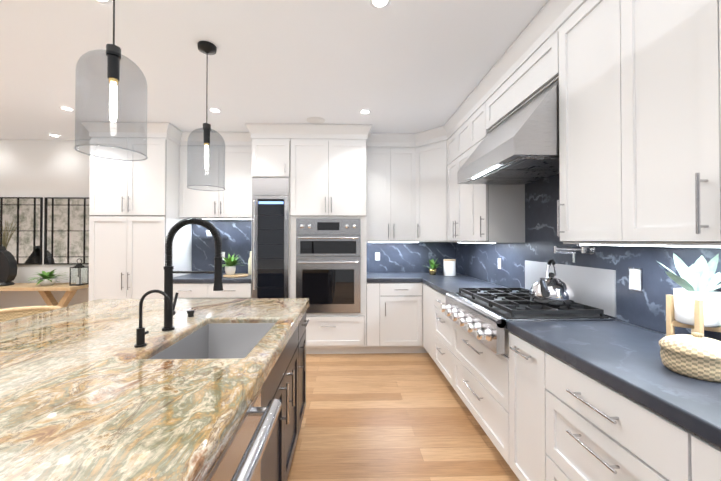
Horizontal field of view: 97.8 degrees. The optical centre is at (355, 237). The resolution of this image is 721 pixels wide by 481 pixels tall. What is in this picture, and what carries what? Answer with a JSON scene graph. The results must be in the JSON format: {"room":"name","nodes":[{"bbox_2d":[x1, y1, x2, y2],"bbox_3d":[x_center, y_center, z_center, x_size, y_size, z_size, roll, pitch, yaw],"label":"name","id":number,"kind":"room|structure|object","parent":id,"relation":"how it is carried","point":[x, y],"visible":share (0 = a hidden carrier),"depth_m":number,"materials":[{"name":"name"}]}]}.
{"room":"kitchen","nodes":[
{"label":"kitchen","id":0,"kind":"room"},
{"bbox_2d":[0,140,89,308],"bbox_3d":[-2.502,0.040,4.366,8.050,2.740,0.100,0,-1,-1],"label":"wall","id":1,"kind":"structure","parent":0,"point":[44,168],"depth_m":4.28,"materials":[{"name":"white paint"}]},
{"bbox_2d":[0,197,42,264],"bbox_3d":[-4.570,-0.091,4.250,0.638,0.908,0.021,0,-1,-1],"label":"mirror","id":2,"kind":"object","parent":1,"relation":"attached to","point":[21,225],"visible":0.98,"depth_m":4.25,"materials":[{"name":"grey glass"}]},
{"bbox_2d":[44,197,89,264],"bbox_3d":[-3.900,-0.091,4.267,0.618,0.908,0.021,0,-1,-1],"label":"mirror","id":3,"kind":"object","parent":1,"relation":"attached to","point":[66,230],"visible":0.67,"depth_m":4.27,"materials":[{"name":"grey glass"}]},
{"bbox_2d":[417,131,424,243],"bbox_3d":[1.076,-0.636,4.055,0.706,1.387,0.713,0,-1,-1],"label":"upper cabinet","id":4,"kind":"object","parent":1,"relation":"attached to","point":[421,135],"depth_m":4.01,"materials":[{"name":"white wood"}]},
{"bbox_2d":[0,0,547,139],"bbox_3d":[-2.408,-1.391,0.681,8.050,0.050,7.500,0,-1,-1],"label":"ceiling","id":5,"kind":"structure","parent":0,"point":[407,66],"depth_m":2.38,"materials":[{"name":"white paint"}]},
{"bbox_2d":[59,106,74,110],"bbox_3d":[-2.999,-1.337,3.267,0.128,0.002,0.128,0,-1,-1],"label":"recessed light","id":6,"kind":"object","parent":5,"relation":"in","point":[65,108],"visible":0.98,"depth_m":3.25,"materials":[{"name":"white"}]},
{"bbox_2d":[94,0,111,3],"bbox_3d":[-1.440,-1.352,1.756,0.128,0.002,0.128,0,-1,-1],"label":"recessed light","id":7,"kind":"object","parent":5,"relation":"in","point":[106,1],"visible":1,"depth_m":1.80,"materials":[{"name":"white"}]},
{"bbox_2d":[74,0,147,161],"bbox_3d":[-1.024,-0.854,1.331,0.247,1.005,0.247,0,-1,-1],"label":"pendant light","id":8,"kind":"object","parent":5,"relation":"hanging from","point":[113,55],"visible":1,"depth_m":1.33,"materials":[{"name":"clear glass"}]},
{"bbox_2d":[187,41,224,190],"bbox_3d":[-1.047,-0.846,2.211,0.247,1.005,0.247,0,-1,-1],"label":"pendant light","id":9,"kind":"object","parent":5,"relation":"hanging from","point":[207,48],"visible":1,"depth_m":2.21,"materials":[{"name":"clear glass"}]},
{"bbox_2d":[208,108,220,112],"bbox_3d":[-1.480,-1.336,3.305,0.128,0.002,0.128,0,-1,-1],"label":"recessed light","id":10,"kind":"object","parent":5,"relation":"in","point":[214,110],"visible":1,"depth_m":3.31,"materials":[{"name":"white"}]},
{"bbox_2d":[306,117,324,123],"bbox_3d":[-0.456,-1.333,3.582,0.210,0.003,0.210,0,-1,-1],"label":"ceiling speaker","id":11,"kind":"object","parent":5,"relation":"attached to","point":[315,120],"visible":1,"depth_m":3.58,"materials":[{"name":"white plastic"}]},
{"bbox_2d":[359,109,370,113],"bbox_3d":[0.100,-1.336,3.346,0.128,0.002,0.128,0,-1,-1],"label":"recessed light","id":12,"kind":"object","parent":5,"relation":"in","point":[365,111],"visible":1,"depth_m":3.33,"materials":[{"name":"white"}]},
{"bbox_2d":[369,0,390,8],"bbox_3d":[0.140,-1.351,1.796,0.128,0.002,0.128,0,-1,-1],"label":"recessed light","id":13,"kind":"object","parent":5,"relation":"in","point":[376,3],"visible":1,"depth_m":1.81,"materials":[{"name":"white"}]},
{"bbox_2d":[287,353,519,480],"bbox_3d":[-2.408,1.399,0.654,8.050,0.050,7.500,0,-1,-1],"label":"floor","id":14,"kind":"structure","parent":0,"point":[388,416],"depth_m":2.30,"materials":[{"name":"brown wood"}]},
{"bbox_2d":[0,306,62,321],"bbox_3d":[-2.207,0.935,1.994,0.562,0.903,0.563,0,-1,-1],"label":"bar stool","id":15,"kind":"object","parent":14,"relation":"on","point":[6,314],"visible":0.15,"depth_m":2.20,"materials":[{"name":"brown wood"}]},
{"bbox_2d":[0,283,88,306],"bbox_3d":[-4.394,1.014,4.008,1.850,0.815,0.440,0,-1,-1],"label":"console table","id":16,"kind":"object","parent":14,"relation":"on","point":[47,296],"visible":0.33,"depth_m":3.94,"materials":[{"name":"brown wood"}]},
{"bbox_2d":[0,246,17,285],"bbox_3d":[-4.521,0.357,3.991,0.355,0.496,0.206,0,-1,-1],"label":"vase","id":17,"kind":"object","parent":16,"relation":"on","point":[8,268],"visible":1,"depth_m":3.96,"materials":[{"name":"black ceramic"}]},
{"bbox_2d":[24,269,73,285],"bbox_3d":[-3.913,0.501,4.006,0.455,0.208,0.514,0,-1,-1],"label":"potted plant","id":18,"kind":"object","parent":16,"relation":"on","point":[47,279],"visible":1,"depth_m":3.96,"materials":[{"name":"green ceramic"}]},
{"bbox_2d":[69,258,88,285],"bbox_3d":[-3.539,0.437,4.026,0.156,0.338,0.156,0,-1,-1],"label":"lantern","id":19,"kind":"object","parent":16,"relation":"on","point":[79,278],"visible":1,"depth_m":4.00,"materials":[{"name":"black metal"}]},
{"bbox_2d":[85,122,132,300],"bbox_3d":[-2.861,0.037,3.973,0.493,2.736,0.663,0,-1,-1],"label":"tall cabinet","id":20,"kind":"object","parent":14,"relation":"on","point":[111,181],"depth_m":3.67,"materials":[{"name":"white wood"}]},
{"bbox_2d":[133,122,164,298],"bbox_3d":[-2.484,0.037,3.982,0.492,2.736,0.663,0,-1,-1],"label":"tall cabinet","id":21,"kind":"object","parent":14,"relation":"on","point":[149,174],"depth_m":3.68,"materials":[{"name":"white wood"}]},
{"bbox_2d":[165,123,208,298],"bbox_3d":[-2.017,0.038,3.994,0.559,2.736,0.663,0,-1,-1],"label":"tall cabinet","id":22,"kind":"object","parent":14,"relation":"on","point":[190,247],"depth_m":3.98,"materials":[{"name":"white wood"}]},
{"bbox_2d":[206,230,219,235],"bbox_3d":[-1.922,-0.057,4.242,0.180,0.080,0.076,0,-1,-1],"label":"electrical outlet","id":23,"kind":"object","parent":22,"relation":"on","point":[208,233],"visible":0.54,"depth_m":4.21,"materials":[{"name":"white plastic"}]},
{"bbox_2d":[209,124,252,298],"bbox_3d":[-1.487,0.038,4.008,0.500,2.736,0.663,0,-1,-1],"label":"tall cabinet","id":24,"kind":"object","parent":14,"relation":"on","point":[230,209],"depth_m":4.01,"materials":[{"name":"white wood"}]},
{"bbox_2d":[222,253,247,277],"bbox_3d":[-1.562,0.340,3.939,0.413,0.290,0.383,0,-1,-1],"label":"potted plant","id":25,"kind":"object","parent":24,"relation":"on","point":[230,267],"visible":0.98,"depth_m":3.91,"materials":[{"name":"green plant"}]},
{"bbox_2d":[248,251,251,274],"bbox_3d":[-1.381,0.332,4.142,0.067,0.310,0.067,0,-1,-10],"label":"oil bottle","id":26,"kind":"object","parent":24,"relation":"on","point":[250,265],"visible":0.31,"depth_m":4.10,"materials":[{"name":"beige glass"}]},
{"bbox_2d":[208,305,308,480],"bbox_3d":[-0.884,0.946,0.887,1.269,0.856,2.980,0,-1,-1],"label":"kitchen island","id":27,"kind":"object","parent":14,"relation":"on","point":[262,448],"depth_m":1.34,"materials":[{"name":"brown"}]},
{"bbox_2d":[0,298,308,480],"bbox_3d":[-1.118,0.484,0.881,1.600,0.067,3.070,0,-1,-1],"label":"island countertop","id":28,"kind":"structure","parent":27,"relation":"on","point":[78,403],"depth_m":0.94,"materials":[{"name":"beige stone"}]},
{"bbox_2d":[132,289,171,348],"bbox_3d":[-0.853,0.337,1.336,0.149,0.236,0.067,0,-1,-1],"label":"faucet","id":29,"kind":"object","parent":28,"relation":"on","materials":[{"name":"black metal"}]},
{"bbox_2d":[187,310,194,316],"bbox_3d":[-0.962,0.443,1.835,0.039,0.035,0.040,0,-1,-1],"label":"button","id":30,"kind":"object","parent":28,"relation":"in","point":[190,313],"depth_m":1.82,"materials":[{"name":"black metal"}]},
{"bbox_2d":[163,217,222,328],"bbox_3d":[-0.811,0.178,1.596,0.295,0.559,0.114,0,-1,-1],"label":"faucet","id":31,"kind":"object","parent":28,"relation":"on","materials":[{"name":"black metal"}]},
{"bbox_2d":[168,325,263,352],"bbox_3d":[-0.634,0.603,1.492,0.399,0.234,0.609,0,-1,-1],"label":"sink","id":32,"kind":"object","parent":28,"relation":"in","point":[213,338],"depth_m":1.79,"materials":[{"name":"grey metal"}]},
{"bbox_2d":[253,124,288,297],"bbox_3d":[-1.011,0.038,4.020,0.452,2.736,0.663,0,-1,-1],"label":"tall cabinet","id":33,"kind":"object","parent":14,"relation":"on","point":[270,141],"depth_m":3.70,"materials":[{"name":"white"}]},
{"bbox_2d":[289,124,368,353],"bbox_3d":[-0.332,0.038,4.037,0.907,2.736,0.663,0,-1,-1],"label":"tall cabinet","id":34,"kind":"object","parent":14,"relation":"on","point":[317,214],"depth_m":3.73,"materials":[{"name":"white wood"}]},
{"bbox_2d":[369,124,380,352],"bbox_3d":[0.200,0.038,4.051,0.158,2.736,0.663,0,-1,-1],"label":"tall cabinet","id":35,"kind":"object","parent":14,"relation":"on","point":[374,138],"depth_m":4.05,"materials":[{"name":"white wood"}]},
{"bbox_2d":[381,133,420,352],"bbox_3d":[0.532,0.038,4.059,0.506,2.736,0.663,0,-1,-1],"label":"tall cabinet","id":36,"kind":"object","parent":14,"relation":"on","point":[400,250],"depth_m":4.05,"materials":[{"name":"white wood"}]},
{"bbox_2d":[375,252,379,260],"bbox_3d":[0.304,0.260,4.363,0.075,0.118,0.010,0,-1,-1],"label":"electrical outlet","id":37,"kind":"object","parent":36,"relation":"attached to","point":[377,256],"visible":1,"depth_m":4.36,"materials":[{"name":"white plastic"}]},
{"bbox_2d":[427,258,441,274],"bbox_3d":[0.998,0.369,4.115,0.272,0.236,0.416,0,-1,-1],"label":"plant","id":38,"kind":"object","parent":36,"relation":"on","point":[432,269],"visible":1,"depth_m":4.10,"materials":[{"name":"green plant"}]},
{"bbox_2d":[417,280,432,358],"bbox_3d":[1.092,0.967,3.509,0.702,0.867,0.520,0,-1,-1],"label":"base cabinet","id":39,"kind":"object","parent":14,"relation":"on","point":[424,293],"depth_m":3.66,"materials":[{"name":"white wood"}]},
{"bbox_2d":[443,259,455,275],"bbox_3d":[1.202,0.381,4.027,0.153,0.210,0.153,0,-1,-1],"label":"jar","id":40,"kind":"object","parent":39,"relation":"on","point":[449,265],"visible":1,"depth_m":3.97,"materials":[{"name":"white ceramic"}]},
{"bbox_2d":[421,130,428,279],"bbox_3d":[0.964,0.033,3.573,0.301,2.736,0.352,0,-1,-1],"label":"tall cabinet","id":41,"kind":"object","parent":14,"relation":"on","point":[424,247],"depth_m":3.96,"materials":[{"name":"white wood"}]},
{"bbox_2d":[429,127,440,287],"bbox_3d":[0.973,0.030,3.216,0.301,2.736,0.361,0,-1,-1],"label":"tall cabinet","id":42,"kind":"object","parent":14,"relation":"on","point":[435,133],"depth_m":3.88,"materials":[{"name":"white wood"}]},
{"bbox_2d":[433,288,448,380],"bbox_3d":[1.138,0.962,2.963,0.638,0.867,0.578,0,-1,-1],"label":"base cabinet","id":43,"kind":"object","parent":14,"relation":"on","point":[440,320],"depth_m":3.03,"materials":[{"name":"white wood"}]},
{"bbox_2d":[441,115,452,291],"bbox_3d":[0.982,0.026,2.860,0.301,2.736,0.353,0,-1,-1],"label":"tall cabinet","id":44,"kind":"object","parent":14,"relation":"on","point":[446,130],"depth_m":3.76,"materials":[{"name":"white wood"}]},
{"bbox_2d":[449,318,504,458],"bbox_3d":[1.158,0.954,2.185,0.638,0.867,0.978,0,-1,-1],"label":"base cabinet","id":45,"kind":"object","parent":14,"relation":"on","point":[476,373],"depth_m":2.13,"materials":[{"name":"white wood"}]},
{"bbox_2d":[453,53,504,291],"bbox_3d":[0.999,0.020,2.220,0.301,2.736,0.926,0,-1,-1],"label":"tall cabinet","id":46,"kind":"object","parent":14,"relation":"on","point":[478,209],"depth_m":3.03,"materials":[{"name":"white wood"}]},
{"bbox_2d":[421,280,446,295],"bbox_3d":[1.120,0.503,3.213,0.634,0.048,1.064,0,-1,-1],"label":"countertop","id":47,"kind":"structure","parent":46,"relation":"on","point":[422,281],"depth_m":3.24,"materials":[{"name":"grey stone"}]},
{"bbox_2d":[498,257,501,269],"bbox_3d":[1.433,0.258,3.134,0.010,0.118,0.075,0,-1,-1],"label":"electrical outlet","id":48,"kind":"object","parent":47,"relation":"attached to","point":[500,263],"visible":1,"depth_m":3.11,"materials":[{"name":"white plastic"}]},
{"bbox_2d":[457,79,558,184],"bbox_3d":[1.168,-0.676,2.231,0.579,0.459,0.914,0,-1,-1],"label":"range hood","id":49,"kind":"object","parent":46,"relation":"attached to","point":[520,146],"visible":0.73,"depth_m":1.92,"materials":[{"name":"silver metal"}]},
{"bbox_2d":[440,288,614,353],"bbox_3d":[1.078,0.536,2.217,0.742,0.237,0.912,0,-1,-1],"label":"range","id":50,"kind":"object","parent":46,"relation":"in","point":[484,317],"visible":0.94,"depth_m":1.94,"materials":[{"name":"silver metal"}]},
{"bbox_2d":[529,259,574,305],"bbox_3d":[1.234,0.276,1.995,0.270,0.276,0.254,0,-1,-1],"label":"kettle","id":51,"kind":"object","parent":50,"relation":"on","point":[552,290],"visible":1,"depth_m":1.91,"materials":[{"name":"silver metal"}]},
{"bbox_2d":[505,328,532,480],"bbox_3d":[1.173,0.948,1.593,0.638,0.867,0.323,0,-1,-1],"label":"base cabinet","id":52,"kind":"object","parent":14,"relation":"on","point":[518,350],"depth_m":1.66,"materials":[{"name":"white wood"}]},
{"bbox_2d":[505,0,552,343],"bbox_3d":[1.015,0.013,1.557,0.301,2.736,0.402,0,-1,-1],"label":"tall cabinet","id":53,"kind":"object","parent":14,"relation":"on","point":[529,59],"depth_m":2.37,"materials":[{"name":"white wood"}]},
{"bbox_2d":[554,244,596,262],"bbox_3d":[1.415,0.100,2.066,0.101,0.115,0.303,0,-1,-1],"label":"pot filler","id":54,"kind":"object","parent":53,"relation":"attached to","point":[591,249],"visible":0.94,"depth_m":1.98,"materials":[{"name":"silver metal"}]},
{"bbox_2d":[549,0,624,379],"bbox_3d":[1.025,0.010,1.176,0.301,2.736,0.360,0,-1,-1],"label":"tall cabinet","id":55,"kind":"object","parent":14,"relation":"on","point":[589,35],"depth_m":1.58,"materials":[{"name":"white wood"}]},
{"bbox_2d":[533,344,676,480],"bbox_3d":[1.184,0.944,1.159,0.638,0.867,0.663,0,-1,-1],"label":"base cabinet","id":56,"kind":"object","parent":14,"relation":"on","point":[585,428],"depth_m":1.16,"materials":[{"name":"white wood"}]},
{"bbox_2d":[625,0,720,427],"bbox_3d":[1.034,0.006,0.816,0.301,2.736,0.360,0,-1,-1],"label":"tall cabinet","id":57,"kind":"object","parent":14,"relation":"on","point":[673,47],"depth_m":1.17,"materials":[{"name":"white wood"}]},
{"bbox_2d":[507,321,720,443],"bbox_3d":[1.178,0.480,0.931,0.634,0.048,1.652,0,-1,-1],"label":"countertop","id":58,"kind":"structure","parent":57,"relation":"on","point":[710,431],"depth_m":0.97,"materials":[{"name":"grey stone"}]},
{"bbox_2d":[629,267,642,291],"bbox_3d":[1.471,0.218,1.655,0.010,0.118,0.075,0,-1,-1],"label":"electrical outlet","id":59,"kind":"object","parent":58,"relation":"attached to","point":[636,279],"visible":1,"depth_m":1.65,"materials":[{"name":"white plastic"}]},
{"bbox_2d":[658,253,720,336],"bbox_3d":[1.361,0.260,1.298,0.222,0.397,0.192,0,-1,-1],"label":"potted succulent","id":60,"kind":"object","parent":58,"relation":"on","point":[693,303],"visible":0.9,"depth_m":1.26,"materials":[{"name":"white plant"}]},
{"bbox_2d":[659,332,720,381],"bbox_3d":[1.158,0.389,1.065,0.190,0.136,0.190,0,-1,-1],"label":"woven basket","id":61,"kind":"object","parent":58,"relation":"on","point":[696,355],"visible":0.98,"depth_m":1.02,"materials":[{"name":"wicker"}]},
{"bbox_2d":[677,424,720,480],"bbox_3d":[1.202,0.937,0.464,0.638,0.867,0.727,0,-1,-1],"label":"base cabinet","id":62,"kind":"object","parent":14,"relation":"on","point":[698,459],"depth_m":0.81,"materials":[{"name":"white wood"}]},
{"bbox_2d":[465,275,665,334],"bbox_3d":[1.567,0.004,0.719,0.100,2.740,7.400,0,-1,-1],"label":"wall","id":63,"kind":"structure","parent":0,"point":[615,320],"depth_m":1.73,"materials":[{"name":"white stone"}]}
]}

